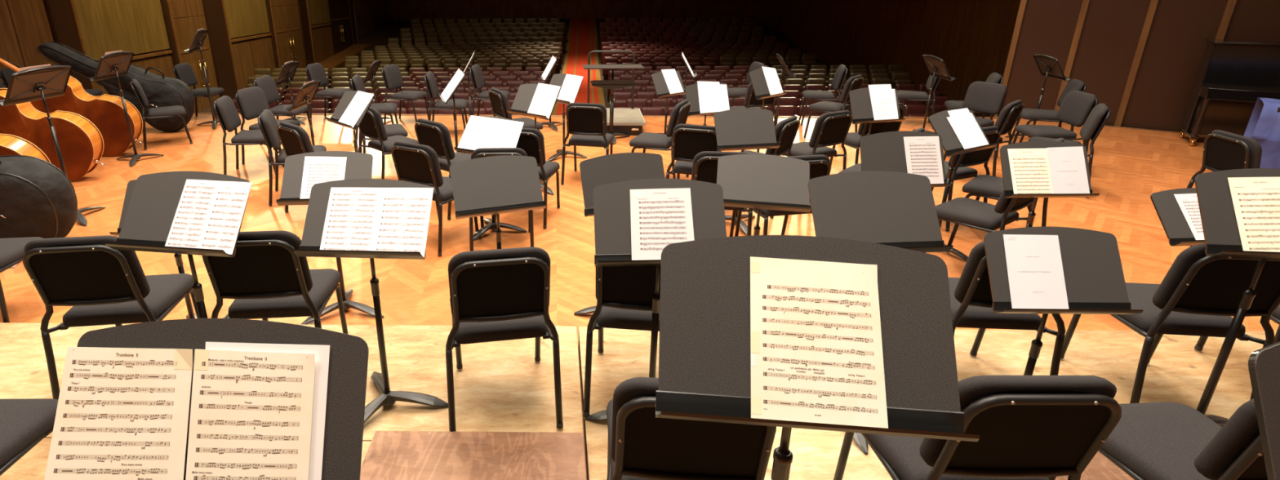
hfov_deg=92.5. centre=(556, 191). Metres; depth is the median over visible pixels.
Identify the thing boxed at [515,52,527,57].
seat
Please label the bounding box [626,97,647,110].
seat
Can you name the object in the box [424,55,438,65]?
seat
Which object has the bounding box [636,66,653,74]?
seat
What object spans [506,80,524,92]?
seat
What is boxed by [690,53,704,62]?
seat
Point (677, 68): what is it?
seat
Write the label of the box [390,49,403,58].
seat
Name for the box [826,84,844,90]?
seat
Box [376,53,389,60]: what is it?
seat
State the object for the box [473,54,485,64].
seat
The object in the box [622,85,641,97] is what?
seat
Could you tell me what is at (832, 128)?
chair
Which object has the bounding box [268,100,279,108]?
seat
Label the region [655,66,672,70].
seat
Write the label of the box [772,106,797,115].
seat
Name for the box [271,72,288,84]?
seat
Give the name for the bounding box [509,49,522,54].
seat
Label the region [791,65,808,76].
seat
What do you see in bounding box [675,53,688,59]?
seat
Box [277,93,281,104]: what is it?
seat
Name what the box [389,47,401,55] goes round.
seat
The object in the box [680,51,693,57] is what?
seat
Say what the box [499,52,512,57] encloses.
seat
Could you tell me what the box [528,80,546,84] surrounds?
seat
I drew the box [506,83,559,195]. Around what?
music stand
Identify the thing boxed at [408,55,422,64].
seat
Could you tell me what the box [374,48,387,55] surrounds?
seat
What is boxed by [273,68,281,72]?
seat
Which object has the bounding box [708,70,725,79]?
seat
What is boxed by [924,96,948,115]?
seat
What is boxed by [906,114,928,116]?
seat cushion
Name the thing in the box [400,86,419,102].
seat
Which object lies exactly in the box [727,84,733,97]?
seat
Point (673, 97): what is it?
seat
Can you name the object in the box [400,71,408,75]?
seat
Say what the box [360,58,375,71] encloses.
seat
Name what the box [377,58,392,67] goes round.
seat
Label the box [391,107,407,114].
seat
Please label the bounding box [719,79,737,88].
seat
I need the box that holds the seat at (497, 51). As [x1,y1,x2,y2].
[494,49,507,54]
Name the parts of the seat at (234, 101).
backrest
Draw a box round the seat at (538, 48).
[533,46,546,52]
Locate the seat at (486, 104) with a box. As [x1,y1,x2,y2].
[482,99,491,114]
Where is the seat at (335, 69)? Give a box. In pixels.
[330,67,351,78]
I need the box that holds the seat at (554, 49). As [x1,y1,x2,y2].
[547,46,561,69]
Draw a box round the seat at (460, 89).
[450,86,465,98]
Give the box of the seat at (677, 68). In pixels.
[675,66,691,74]
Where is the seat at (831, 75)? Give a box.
[828,73,847,79]
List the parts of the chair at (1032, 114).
leg, leg, seat, seat frame, backrest, frame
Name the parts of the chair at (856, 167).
seat, backrest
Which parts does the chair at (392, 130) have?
leg, leg, seat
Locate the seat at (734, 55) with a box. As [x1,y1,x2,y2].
[722,53,736,62]
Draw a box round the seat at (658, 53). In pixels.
[648,51,662,57]
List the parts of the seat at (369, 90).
backrest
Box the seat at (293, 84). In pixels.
[288,81,306,87]
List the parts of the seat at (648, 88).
backrest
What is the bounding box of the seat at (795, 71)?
[789,69,807,80]
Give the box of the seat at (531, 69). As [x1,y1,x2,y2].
[524,66,541,75]
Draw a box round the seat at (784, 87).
[782,84,802,98]
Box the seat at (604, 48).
[601,46,613,64]
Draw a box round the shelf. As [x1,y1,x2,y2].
[590,80,635,88]
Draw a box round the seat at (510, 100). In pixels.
[508,98,516,115]
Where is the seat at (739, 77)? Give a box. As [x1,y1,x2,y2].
[724,74,742,84]
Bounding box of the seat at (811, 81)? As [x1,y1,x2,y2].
[805,78,827,90]
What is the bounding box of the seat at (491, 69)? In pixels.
[486,66,502,75]
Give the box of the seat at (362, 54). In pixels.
[360,53,376,62]
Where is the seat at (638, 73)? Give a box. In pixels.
[628,70,645,79]
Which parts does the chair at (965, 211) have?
leg, leg, seat, seat frame, backrest, frame, panel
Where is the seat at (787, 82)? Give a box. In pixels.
[784,79,804,93]
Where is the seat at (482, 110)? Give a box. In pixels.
[463,107,486,114]
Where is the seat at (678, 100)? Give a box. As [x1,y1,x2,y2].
[675,97,683,104]
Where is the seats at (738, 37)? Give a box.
[373,17,917,87]
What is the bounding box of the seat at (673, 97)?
[661,94,679,106]
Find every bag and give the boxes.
[0,155,77,238]
[36,41,195,131]
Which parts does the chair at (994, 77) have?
seat, backrest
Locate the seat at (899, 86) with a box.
[895,84,915,90]
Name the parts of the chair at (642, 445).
leg, seat frame, seat, backrest, panel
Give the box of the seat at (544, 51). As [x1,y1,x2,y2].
[539,48,551,54]
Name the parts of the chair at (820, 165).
leg, leg, seat frame, seat, leg, frame, backrest, panel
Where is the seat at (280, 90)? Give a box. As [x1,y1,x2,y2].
[276,87,284,102]
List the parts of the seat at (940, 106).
backrest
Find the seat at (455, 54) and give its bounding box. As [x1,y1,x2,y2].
[453,52,466,57]
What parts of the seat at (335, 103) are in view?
backrest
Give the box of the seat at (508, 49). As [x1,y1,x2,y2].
[504,47,516,52]
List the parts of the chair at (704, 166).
panel, backrest, frame, leg, seat, seat frame, leg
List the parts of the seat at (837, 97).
backrest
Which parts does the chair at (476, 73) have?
leg, frame, backrest, leg, seat frame, seat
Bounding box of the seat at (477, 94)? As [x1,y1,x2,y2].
[475,92,483,107]
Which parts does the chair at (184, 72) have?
frame, backrest, leg, seat, leg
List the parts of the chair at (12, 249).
leg, seat frame, seat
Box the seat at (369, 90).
[364,87,377,99]
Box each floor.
[0,114,1279,479]
[200,17,994,116]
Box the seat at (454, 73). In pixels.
[452,71,467,75]
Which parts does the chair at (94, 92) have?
seat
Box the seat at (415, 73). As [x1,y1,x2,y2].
[412,71,427,81]
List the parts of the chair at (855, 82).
leg, seat, seat frame, backrest, frame, panel, leg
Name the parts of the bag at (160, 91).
handle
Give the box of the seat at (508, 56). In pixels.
[504,54,517,66]
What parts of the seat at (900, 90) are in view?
backrest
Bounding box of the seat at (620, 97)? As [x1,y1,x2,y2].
[613,91,631,107]
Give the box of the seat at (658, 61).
[653,57,670,70]
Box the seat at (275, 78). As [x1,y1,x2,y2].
[271,76,288,89]
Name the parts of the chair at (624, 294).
leg, backrest, seat frame, leg, frame, seat, panel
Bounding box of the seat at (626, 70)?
[617,69,632,74]
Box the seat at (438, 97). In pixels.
[427,93,441,107]
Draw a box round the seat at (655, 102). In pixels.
[650,97,672,115]
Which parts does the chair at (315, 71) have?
leg, frame, backrest, seat frame, leg, seat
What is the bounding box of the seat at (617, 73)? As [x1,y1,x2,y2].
[607,70,625,102]
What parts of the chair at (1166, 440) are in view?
leg, seat frame, seat, backrest, frame, panel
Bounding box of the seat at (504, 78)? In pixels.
[499,75,516,86]
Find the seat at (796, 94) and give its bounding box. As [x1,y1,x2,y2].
[780,90,800,106]
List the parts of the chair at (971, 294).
backrest, leg, panel, seat, frame, seat frame, leg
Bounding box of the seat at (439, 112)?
[437,110,460,114]
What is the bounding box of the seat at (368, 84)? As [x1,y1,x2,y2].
[363,81,372,87]
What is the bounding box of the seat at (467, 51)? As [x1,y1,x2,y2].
[465,49,477,55]
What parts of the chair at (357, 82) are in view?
frame, backrest, seat, leg, leg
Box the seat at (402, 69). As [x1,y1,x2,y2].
[399,67,406,71]
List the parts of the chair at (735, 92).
leg, seat, backrest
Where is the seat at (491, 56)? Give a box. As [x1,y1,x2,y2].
[488,54,502,66]
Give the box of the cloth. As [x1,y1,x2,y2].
[1243,97,1279,168]
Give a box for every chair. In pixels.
[0,67,16,88]
[0,79,4,88]
[0,236,42,322]
[0,398,57,475]
[22,235,199,399]
[51,64,102,96]
[129,79,192,150]
[173,62,224,120]
[201,230,348,334]
[213,95,284,174]
[235,86,300,166]
[253,75,314,145]
[257,109,326,207]
[276,121,314,213]
[305,62,351,119]
[350,74,398,140]
[358,106,418,178]
[358,124,408,153]
[381,64,428,124]
[391,141,478,257]
[414,118,471,220]
[424,71,467,129]
[445,246,563,431]
[469,64,510,115]
[469,147,533,251]
[488,87,542,131]
[494,128,559,229]
[560,102,613,185]
[582,265,660,419]
[606,377,776,479]
[629,98,690,178]
[666,124,721,178]
[691,151,752,236]
[727,61,765,107]
[729,82,776,150]
[734,154,831,236]
[740,115,799,218]
[782,110,852,202]
[798,64,848,125]
[803,74,863,138]
[829,102,905,165]
[833,375,1121,479]
[839,127,926,173]
[897,75,941,129]
[924,189,1034,253]
[931,125,1000,232]
[943,99,1024,176]
[944,72,1003,119]
[948,240,1065,375]
[951,137,1064,233]
[962,81,1007,158]
[1011,79,1086,142]
[1012,90,1097,145]
[1028,102,1111,198]
[1047,398,1267,479]
[1060,243,1279,403]
[1186,129,1262,187]
[1194,304,1279,352]
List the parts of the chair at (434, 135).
panel, frame, backrest, leg, seat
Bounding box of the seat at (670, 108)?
[666,106,675,115]
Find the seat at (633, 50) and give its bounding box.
[624,48,637,52]
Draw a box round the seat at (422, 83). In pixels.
[418,80,437,91]
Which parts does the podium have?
safety rail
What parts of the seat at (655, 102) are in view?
backrest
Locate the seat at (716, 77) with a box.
[702,74,721,81]
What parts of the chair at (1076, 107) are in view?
leg, seat, seat frame, backrest, frame, panel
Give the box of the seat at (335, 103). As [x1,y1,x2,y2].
[331,99,340,113]
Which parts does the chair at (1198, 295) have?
leg, leg, leg, backrest, seat, seat frame, frame, panel, leg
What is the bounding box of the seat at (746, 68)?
[733,65,749,74]
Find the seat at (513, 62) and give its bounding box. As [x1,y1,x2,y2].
[509,57,525,71]
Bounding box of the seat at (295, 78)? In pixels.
[290,76,307,82]
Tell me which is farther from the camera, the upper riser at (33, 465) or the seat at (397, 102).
the seat at (397, 102)
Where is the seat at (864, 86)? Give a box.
[861,84,868,88]
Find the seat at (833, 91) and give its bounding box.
[827,90,850,105]
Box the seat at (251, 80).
[246,76,259,88]
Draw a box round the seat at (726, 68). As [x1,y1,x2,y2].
[713,65,730,74]
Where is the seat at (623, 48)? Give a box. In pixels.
[616,46,628,50]
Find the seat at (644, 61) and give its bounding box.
[636,57,653,66]
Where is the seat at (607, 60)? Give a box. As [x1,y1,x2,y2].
[603,57,620,79]
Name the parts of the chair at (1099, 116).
seat, leg, backrest, frame, panel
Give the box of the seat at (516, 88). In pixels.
[514,86,519,92]
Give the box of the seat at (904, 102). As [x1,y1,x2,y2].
[900,100,932,114]
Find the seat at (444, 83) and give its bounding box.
[440,80,449,91]
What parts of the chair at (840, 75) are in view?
leg, leg, seat, seat frame, backrest, frame, panel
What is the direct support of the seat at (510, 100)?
on the floor at (390, 28)
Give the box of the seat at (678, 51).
[669,48,682,53]
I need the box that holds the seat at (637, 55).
[627,53,640,63]
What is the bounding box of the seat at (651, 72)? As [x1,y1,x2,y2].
[648,70,661,74]
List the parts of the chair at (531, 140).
panel, backrest, frame, leg, seat, seat frame, leg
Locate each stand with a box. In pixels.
[0,65,105,226]
[76,318,368,479]
[88,51,164,167]
[105,171,251,318]
[109,179,196,319]
[183,29,219,129]
[275,61,306,124]
[275,151,383,324]
[285,80,320,145]
[293,178,448,422]
[324,90,373,152]
[362,60,391,119]
[437,70,464,177]
[449,155,546,248]
[453,115,527,239]
[463,53,475,154]
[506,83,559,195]
[539,57,562,131]
[547,73,586,160]
[573,152,665,315]
[582,64,644,144]
[585,178,726,421]
[651,71,685,134]
[655,235,979,479]
[663,53,696,127]
[684,82,730,125]
[713,108,780,235]
[716,154,811,235]
[749,67,786,152]
[775,53,796,124]
[808,170,953,454]
[848,87,904,135]
[859,130,951,186]
[912,54,955,133]
[928,109,998,260]
[983,226,1143,375]
[1000,141,1099,226]
[1004,54,1071,137]
[1150,187,1204,246]
[1194,168,1279,425]
[1248,341,1279,479]
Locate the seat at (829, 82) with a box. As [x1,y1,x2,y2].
[827,78,847,84]
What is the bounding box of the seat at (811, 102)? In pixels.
[800,97,824,114]
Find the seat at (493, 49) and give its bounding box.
[490,47,502,52]
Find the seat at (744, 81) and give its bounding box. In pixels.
[740,79,748,84]
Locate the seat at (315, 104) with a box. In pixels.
[308,100,331,113]
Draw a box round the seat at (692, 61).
[686,57,703,70]
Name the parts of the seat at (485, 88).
backrest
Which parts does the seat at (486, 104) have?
backrest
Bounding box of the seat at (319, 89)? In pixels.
[316,87,331,102]
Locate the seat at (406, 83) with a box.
[396,80,416,92]
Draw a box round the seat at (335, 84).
[331,81,352,90]
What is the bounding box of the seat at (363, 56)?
[360,55,374,65]
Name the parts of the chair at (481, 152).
leg, leg, frame, backrest, leg, leg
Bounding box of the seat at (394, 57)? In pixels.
[392,55,406,64]
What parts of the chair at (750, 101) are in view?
seat, backrest, frame, panel, leg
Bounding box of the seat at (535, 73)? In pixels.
[533,71,551,84]
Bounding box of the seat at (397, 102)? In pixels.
[382,99,404,107]
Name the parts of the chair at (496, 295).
leg, leg, seat, backrest, panel, seat frame, frame, leg, leg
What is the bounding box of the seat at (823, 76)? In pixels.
[807,73,827,86]
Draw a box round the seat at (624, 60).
[620,57,636,70]
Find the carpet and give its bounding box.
[551,17,604,115]
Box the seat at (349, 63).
[344,58,360,75]
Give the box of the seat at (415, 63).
[410,58,427,71]
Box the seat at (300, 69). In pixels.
[295,67,306,72]
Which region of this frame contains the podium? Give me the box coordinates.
[587,50,645,134]
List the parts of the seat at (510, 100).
backrest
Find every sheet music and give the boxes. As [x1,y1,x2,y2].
[18,64,50,71]
[44,346,192,479]
[104,50,122,55]
[164,179,252,254]
[185,349,315,479]
[204,342,329,479]
[299,156,346,199]
[320,187,433,257]
[338,90,373,127]
[441,68,461,97]
[443,71,464,102]
[455,115,497,153]
[488,119,524,147]
[527,83,559,119]
[542,55,554,77]
[542,57,556,79]
[555,74,582,104]
[630,187,694,260]
[661,69,683,93]
[682,54,693,75]
[697,80,722,113]
[720,84,729,111]
[750,256,888,428]
[761,66,782,94]
[868,84,897,119]
[891,88,898,119]
[903,136,943,183]
[946,112,988,149]
[947,107,969,116]
[1003,234,1068,309]
[1007,147,1053,194]
[1047,146,1089,193]
[1173,193,1204,239]
[1227,177,1279,252]
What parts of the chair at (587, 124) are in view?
leg, leg, panel, frame, backrest, seat frame, seat, leg, leg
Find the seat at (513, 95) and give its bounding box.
[507,92,516,98]
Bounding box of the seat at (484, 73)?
[481,71,489,75]
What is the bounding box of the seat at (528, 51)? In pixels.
[524,49,537,54]
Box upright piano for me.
[1178,39,1279,146]
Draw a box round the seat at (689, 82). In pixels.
[681,79,693,85]
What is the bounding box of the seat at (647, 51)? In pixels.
[640,48,652,53]
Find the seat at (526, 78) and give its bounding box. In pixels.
[520,75,537,84]
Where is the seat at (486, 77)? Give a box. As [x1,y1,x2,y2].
[482,75,496,86]
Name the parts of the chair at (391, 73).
leg, frame, backrest, seat frame, leg, seat, leg, leg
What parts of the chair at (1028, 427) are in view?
leg, seat frame, seat, backrest, frame, panel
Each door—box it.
[169,0,219,112]
[271,0,306,68]
[327,0,353,54]
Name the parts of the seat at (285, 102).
backrest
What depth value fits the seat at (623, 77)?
16.18 m
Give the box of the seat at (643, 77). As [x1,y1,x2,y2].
[640,74,653,85]
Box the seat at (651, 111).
[640,106,663,115]
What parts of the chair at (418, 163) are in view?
panel, frame, backrest, leg, leg, seat, seat frame, leg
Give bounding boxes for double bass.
[0,56,143,156]
[0,88,106,182]
[0,133,51,163]
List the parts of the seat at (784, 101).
backrest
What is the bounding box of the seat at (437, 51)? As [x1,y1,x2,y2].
[435,49,448,55]
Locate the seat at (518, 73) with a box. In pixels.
[512,71,529,80]
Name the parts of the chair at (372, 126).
leg, panel, frame, seat frame, backrest, leg, seat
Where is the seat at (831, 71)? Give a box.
[829,69,849,79]
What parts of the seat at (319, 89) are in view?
backrest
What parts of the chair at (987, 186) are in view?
leg, seat, seat frame, leg, backrest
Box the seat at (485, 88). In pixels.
[470,86,488,99]
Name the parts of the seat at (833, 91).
backrest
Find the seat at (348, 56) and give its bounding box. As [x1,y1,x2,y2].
[344,55,360,64]
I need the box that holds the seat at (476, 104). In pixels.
[459,98,478,114]
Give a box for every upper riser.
[0,438,371,479]
[360,431,586,479]
[1054,451,1134,479]
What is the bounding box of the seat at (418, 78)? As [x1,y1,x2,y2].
[415,75,424,87]
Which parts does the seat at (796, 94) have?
backrest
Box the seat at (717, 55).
[706,53,720,62]
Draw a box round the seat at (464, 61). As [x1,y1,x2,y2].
[460,57,475,69]
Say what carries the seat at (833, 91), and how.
on the floor at (390, 28)
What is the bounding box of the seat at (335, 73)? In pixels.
[330,71,349,83]
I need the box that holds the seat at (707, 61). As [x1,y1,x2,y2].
[702,57,720,70]
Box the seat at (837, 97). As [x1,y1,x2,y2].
[826,97,850,111]
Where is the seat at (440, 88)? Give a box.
[422,86,442,99]
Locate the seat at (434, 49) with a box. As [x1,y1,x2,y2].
[432,47,444,52]
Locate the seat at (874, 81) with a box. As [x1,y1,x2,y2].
[871,78,895,88]
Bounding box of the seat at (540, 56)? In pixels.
[536,54,549,71]
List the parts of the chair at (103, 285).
leg, panel, backrest, frame, seat frame, seat, leg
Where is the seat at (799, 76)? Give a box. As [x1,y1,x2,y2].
[786,73,806,86]
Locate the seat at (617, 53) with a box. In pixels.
[609,48,622,54]
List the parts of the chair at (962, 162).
leg, seat, backrest, frame, panel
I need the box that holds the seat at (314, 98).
[312,93,331,108]
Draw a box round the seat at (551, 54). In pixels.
[545,51,559,73]
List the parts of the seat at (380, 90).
backrest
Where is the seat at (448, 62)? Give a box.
[444,57,459,71]
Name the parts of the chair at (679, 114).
leg, seat, seat frame, leg, backrest, frame, panel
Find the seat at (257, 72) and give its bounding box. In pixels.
[253,68,271,76]
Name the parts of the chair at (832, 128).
seat, seat frame, backrest, frame, panel, leg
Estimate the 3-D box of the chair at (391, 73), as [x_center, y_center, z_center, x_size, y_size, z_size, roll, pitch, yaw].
[-2.225,-1.435,8.957,0.536,0.850,0.487,5,19,14]
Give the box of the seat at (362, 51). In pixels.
[360,50,375,58]
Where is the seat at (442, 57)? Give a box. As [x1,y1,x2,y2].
[440,55,454,67]
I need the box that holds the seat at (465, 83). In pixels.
[462,80,473,92]
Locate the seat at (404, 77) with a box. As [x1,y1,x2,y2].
[396,75,412,89]
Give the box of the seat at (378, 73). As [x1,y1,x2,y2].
[371,71,382,84]
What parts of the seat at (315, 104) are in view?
backrest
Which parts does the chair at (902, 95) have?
seat, seat frame, leg, backrest, leg, frame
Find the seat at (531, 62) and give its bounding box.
[526,57,542,66]
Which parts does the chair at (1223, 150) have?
leg, frame, panel, backrest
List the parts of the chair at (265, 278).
panel, frame, backrest, seat frame, seat, leg, leg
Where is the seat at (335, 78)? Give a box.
[330,75,351,88]
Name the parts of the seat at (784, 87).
backrest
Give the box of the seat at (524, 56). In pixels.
[520,54,533,71]
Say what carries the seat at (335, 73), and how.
on the floor at (390, 28)
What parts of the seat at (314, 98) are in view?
backrest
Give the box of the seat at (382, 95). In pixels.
[379,93,394,102]
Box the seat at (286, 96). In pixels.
[284,93,297,100]
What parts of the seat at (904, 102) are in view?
backrest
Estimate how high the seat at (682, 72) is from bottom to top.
0.860 m
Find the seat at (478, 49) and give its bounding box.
[475,47,488,52]
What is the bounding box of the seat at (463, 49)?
[461,47,473,52]
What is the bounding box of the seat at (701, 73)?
[688,70,706,79]
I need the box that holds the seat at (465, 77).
[459,75,471,86]
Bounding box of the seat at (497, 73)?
[493,71,509,80]
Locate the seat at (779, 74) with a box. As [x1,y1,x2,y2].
[777,73,784,85]
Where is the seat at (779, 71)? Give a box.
[776,69,786,80]
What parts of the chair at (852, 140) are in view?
leg, seat frame, seat, leg, backrest, frame, panel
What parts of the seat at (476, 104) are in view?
backrest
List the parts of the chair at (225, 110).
panel, leg, frame, backrest, leg, seat frame, seat, leg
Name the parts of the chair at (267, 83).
frame, backrest, seat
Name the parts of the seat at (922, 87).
backrest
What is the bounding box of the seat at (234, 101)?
[233,100,239,113]
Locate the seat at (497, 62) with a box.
[493,57,508,71]
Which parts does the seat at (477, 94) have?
backrest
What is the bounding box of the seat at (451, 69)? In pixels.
[448,66,464,75]
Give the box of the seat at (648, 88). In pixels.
[644,85,657,97]
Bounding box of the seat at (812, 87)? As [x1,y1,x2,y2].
[804,84,824,90]
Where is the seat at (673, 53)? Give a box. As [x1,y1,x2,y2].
[664,51,677,57]
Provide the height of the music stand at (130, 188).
0.953 m
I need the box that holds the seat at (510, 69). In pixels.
[506,66,522,75]
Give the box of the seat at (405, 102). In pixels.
[403,97,424,109]
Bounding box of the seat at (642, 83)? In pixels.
[634,80,650,91]
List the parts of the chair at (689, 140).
leg, seat, panel, backrest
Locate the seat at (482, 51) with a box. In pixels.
[480,49,492,55]
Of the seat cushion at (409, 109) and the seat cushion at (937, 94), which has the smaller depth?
the seat cushion at (409, 109)
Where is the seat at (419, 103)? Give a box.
[407,99,428,114]
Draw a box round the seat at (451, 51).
[449,49,462,55]
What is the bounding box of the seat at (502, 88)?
[492,86,511,92]
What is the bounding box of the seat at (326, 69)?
[323,67,331,79]
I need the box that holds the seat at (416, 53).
[407,52,420,60]
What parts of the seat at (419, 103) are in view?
backrest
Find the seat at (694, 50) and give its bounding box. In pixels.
[684,48,697,53]
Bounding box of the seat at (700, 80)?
[697,79,715,81]
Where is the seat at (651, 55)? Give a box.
[643,53,657,63]
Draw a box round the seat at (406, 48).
[404,47,416,55]
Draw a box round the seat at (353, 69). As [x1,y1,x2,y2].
[350,67,368,79]
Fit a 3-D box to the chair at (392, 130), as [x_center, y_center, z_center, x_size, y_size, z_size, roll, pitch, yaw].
[-1.942,-0.672,6.716,0.536,0.850,0.487,-8,20,-21]
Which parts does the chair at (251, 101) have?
frame, leg, backrest, seat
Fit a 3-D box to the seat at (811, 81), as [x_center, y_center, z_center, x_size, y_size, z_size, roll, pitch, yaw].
[6.686,-2.449,15.567,0.542,0.860,0.400,0,19,0]
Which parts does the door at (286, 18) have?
handle, handle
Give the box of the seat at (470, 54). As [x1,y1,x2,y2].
[468,52,481,57]
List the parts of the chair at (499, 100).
panel, frame, backrest, seat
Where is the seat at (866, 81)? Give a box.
[862,78,869,84]
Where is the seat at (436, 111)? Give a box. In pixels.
[431,99,438,114]
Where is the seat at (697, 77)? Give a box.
[682,74,700,84]
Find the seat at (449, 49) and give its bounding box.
[447,47,459,52]
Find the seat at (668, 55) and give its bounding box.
[659,53,672,66]
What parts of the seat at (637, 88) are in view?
backrest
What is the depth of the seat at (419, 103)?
13.53 m
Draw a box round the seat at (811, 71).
[808,69,828,80]
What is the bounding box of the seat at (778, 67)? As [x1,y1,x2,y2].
[771,65,788,76]
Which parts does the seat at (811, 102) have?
backrest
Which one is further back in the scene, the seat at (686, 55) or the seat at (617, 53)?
the seat at (617, 53)
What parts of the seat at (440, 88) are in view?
backrest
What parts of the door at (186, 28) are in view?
handle, handle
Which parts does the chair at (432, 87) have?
panel, leg, frame, backrest, leg, seat frame, seat, leg, leg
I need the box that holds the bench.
[1258,99,1279,112]
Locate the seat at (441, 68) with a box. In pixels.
[428,66,444,72]
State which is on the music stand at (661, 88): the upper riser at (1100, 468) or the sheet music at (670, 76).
the sheet music at (670, 76)
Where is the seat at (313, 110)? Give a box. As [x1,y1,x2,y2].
[307,108,328,113]
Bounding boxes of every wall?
[0,4,387,84]
[386,0,752,19]
[751,0,1021,115]
[994,0,1279,134]
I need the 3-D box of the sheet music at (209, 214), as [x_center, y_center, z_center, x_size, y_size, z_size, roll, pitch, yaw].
[-1.373,0.093,2.395,0.298,0.236,0.180,3,19,10]
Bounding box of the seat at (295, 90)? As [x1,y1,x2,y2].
[285,87,300,93]
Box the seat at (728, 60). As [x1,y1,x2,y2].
[719,56,737,69]
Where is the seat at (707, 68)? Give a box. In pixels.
[694,66,711,74]
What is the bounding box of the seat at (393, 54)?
[391,53,404,62]
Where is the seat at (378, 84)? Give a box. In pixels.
[375,81,385,95]
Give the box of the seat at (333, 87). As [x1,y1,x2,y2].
[330,87,351,102]
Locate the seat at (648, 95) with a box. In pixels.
[635,91,656,106]
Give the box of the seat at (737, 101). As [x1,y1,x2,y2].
[728,97,745,106]
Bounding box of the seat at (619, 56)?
[611,54,625,63]
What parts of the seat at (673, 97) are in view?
backrest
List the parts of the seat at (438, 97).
backrest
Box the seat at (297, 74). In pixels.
[293,71,308,81]
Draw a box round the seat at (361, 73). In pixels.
[351,71,371,81]
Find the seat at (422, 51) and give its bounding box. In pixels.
[420,49,433,56]
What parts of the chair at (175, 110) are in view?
frame, backrest, leg, seat frame, seat, leg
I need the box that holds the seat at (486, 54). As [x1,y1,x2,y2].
[484,52,497,57]
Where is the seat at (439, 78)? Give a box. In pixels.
[436,75,453,86]
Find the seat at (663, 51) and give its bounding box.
[654,48,666,53]
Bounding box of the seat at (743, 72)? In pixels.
[728,69,746,79]
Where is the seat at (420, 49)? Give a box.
[417,47,431,53]
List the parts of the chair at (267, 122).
panel, frame, leg, backrest, leg, seat frame, seat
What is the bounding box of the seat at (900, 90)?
[899,89,925,105]
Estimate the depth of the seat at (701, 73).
16.84 m
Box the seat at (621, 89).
[608,88,622,107]
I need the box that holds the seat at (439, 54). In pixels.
[437,52,451,58]
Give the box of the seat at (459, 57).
[456,55,470,66]
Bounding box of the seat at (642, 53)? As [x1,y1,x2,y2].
[634,51,646,57]
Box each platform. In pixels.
[0,322,584,444]
[578,326,892,479]
[953,328,1276,426]
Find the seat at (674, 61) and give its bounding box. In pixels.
[670,57,685,69]
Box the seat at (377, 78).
[373,75,383,88]
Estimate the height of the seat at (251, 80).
0.860 m
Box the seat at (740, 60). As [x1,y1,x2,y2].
[735,56,751,66]
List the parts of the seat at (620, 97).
backrest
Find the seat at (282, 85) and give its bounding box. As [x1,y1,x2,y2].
[276,83,286,94]
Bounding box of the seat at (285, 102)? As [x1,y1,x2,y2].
[281,100,306,113]
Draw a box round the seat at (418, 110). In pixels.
[411,107,432,114]
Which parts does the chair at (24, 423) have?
seat frame, leg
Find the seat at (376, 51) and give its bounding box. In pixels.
[375,50,388,58]
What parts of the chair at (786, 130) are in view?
seat, backrest, frame, panel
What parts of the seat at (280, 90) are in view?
backrest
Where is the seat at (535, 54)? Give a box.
[529,52,542,57]
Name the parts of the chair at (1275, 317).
leg, seat frame, seat, leg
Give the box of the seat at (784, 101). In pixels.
[775,97,799,115]
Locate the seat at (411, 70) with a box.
[408,67,426,76]
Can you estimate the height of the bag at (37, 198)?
0.854 m
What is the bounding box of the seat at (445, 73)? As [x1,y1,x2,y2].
[432,71,449,80]
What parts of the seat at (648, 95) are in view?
backrest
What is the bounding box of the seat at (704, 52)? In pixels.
[695,50,708,57]
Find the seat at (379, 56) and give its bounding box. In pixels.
[377,55,392,62]
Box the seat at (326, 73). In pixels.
[324,71,331,84]
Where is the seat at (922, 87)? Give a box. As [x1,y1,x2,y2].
[918,84,946,105]
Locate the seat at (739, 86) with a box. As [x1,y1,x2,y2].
[736,84,748,88]
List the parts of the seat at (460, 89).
backrest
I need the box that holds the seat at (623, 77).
[619,74,637,79]
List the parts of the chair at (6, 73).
frame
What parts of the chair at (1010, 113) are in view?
leg, backrest, frame, panel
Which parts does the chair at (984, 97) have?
backrest, seat, frame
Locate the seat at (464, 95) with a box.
[451,92,471,99]
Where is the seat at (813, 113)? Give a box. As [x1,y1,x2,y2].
[798,105,821,116]
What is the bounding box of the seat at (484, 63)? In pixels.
[476,57,492,71]
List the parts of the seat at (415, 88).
backrest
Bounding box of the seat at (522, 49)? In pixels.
[519,46,531,52]
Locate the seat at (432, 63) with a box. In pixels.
[426,58,443,71]
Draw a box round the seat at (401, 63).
[394,58,410,71]
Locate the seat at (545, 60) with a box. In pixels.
[542,57,558,77]
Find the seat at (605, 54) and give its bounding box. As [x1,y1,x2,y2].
[602,52,616,75]
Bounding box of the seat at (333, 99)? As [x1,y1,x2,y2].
[330,97,342,109]
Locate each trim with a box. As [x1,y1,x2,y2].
[0,0,25,88]
[5,0,58,66]
[43,0,97,96]
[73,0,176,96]
[160,0,182,66]
[193,112,1208,136]
[201,0,239,99]
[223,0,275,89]
[265,0,281,68]
[297,0,315,66]
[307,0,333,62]
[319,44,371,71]
[348,0,358,44]
[354,0,371,39]
[368,0,387,30]
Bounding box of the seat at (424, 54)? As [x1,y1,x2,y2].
[422,52,435,59]
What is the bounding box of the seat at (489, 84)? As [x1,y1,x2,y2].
[484,80,502,90]
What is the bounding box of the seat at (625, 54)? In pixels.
[618,52,631,57]
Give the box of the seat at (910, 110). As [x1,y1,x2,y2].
[903,105,928,116]
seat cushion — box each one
[403,101,407,109]
[407,107,413,114]
[484,107,491,114]
[613,99,626,107]
[647,99,651,106]
[655,106,669,115]
[672,99,675,106]
[777,114,795,115]
[793,105,798,115]
[797,98,800,106]
[801,114,820,116]
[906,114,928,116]
[924,91,940,105]
[930,104,948,115]
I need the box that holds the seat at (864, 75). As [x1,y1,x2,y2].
[849,73,871,84]
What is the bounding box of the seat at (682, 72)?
[675,70,685,79]
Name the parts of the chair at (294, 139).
panel, frame, backrest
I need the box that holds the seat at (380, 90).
[377,87,397,102]
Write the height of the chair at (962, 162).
0.850 m
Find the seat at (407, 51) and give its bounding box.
[405,49,417,58]

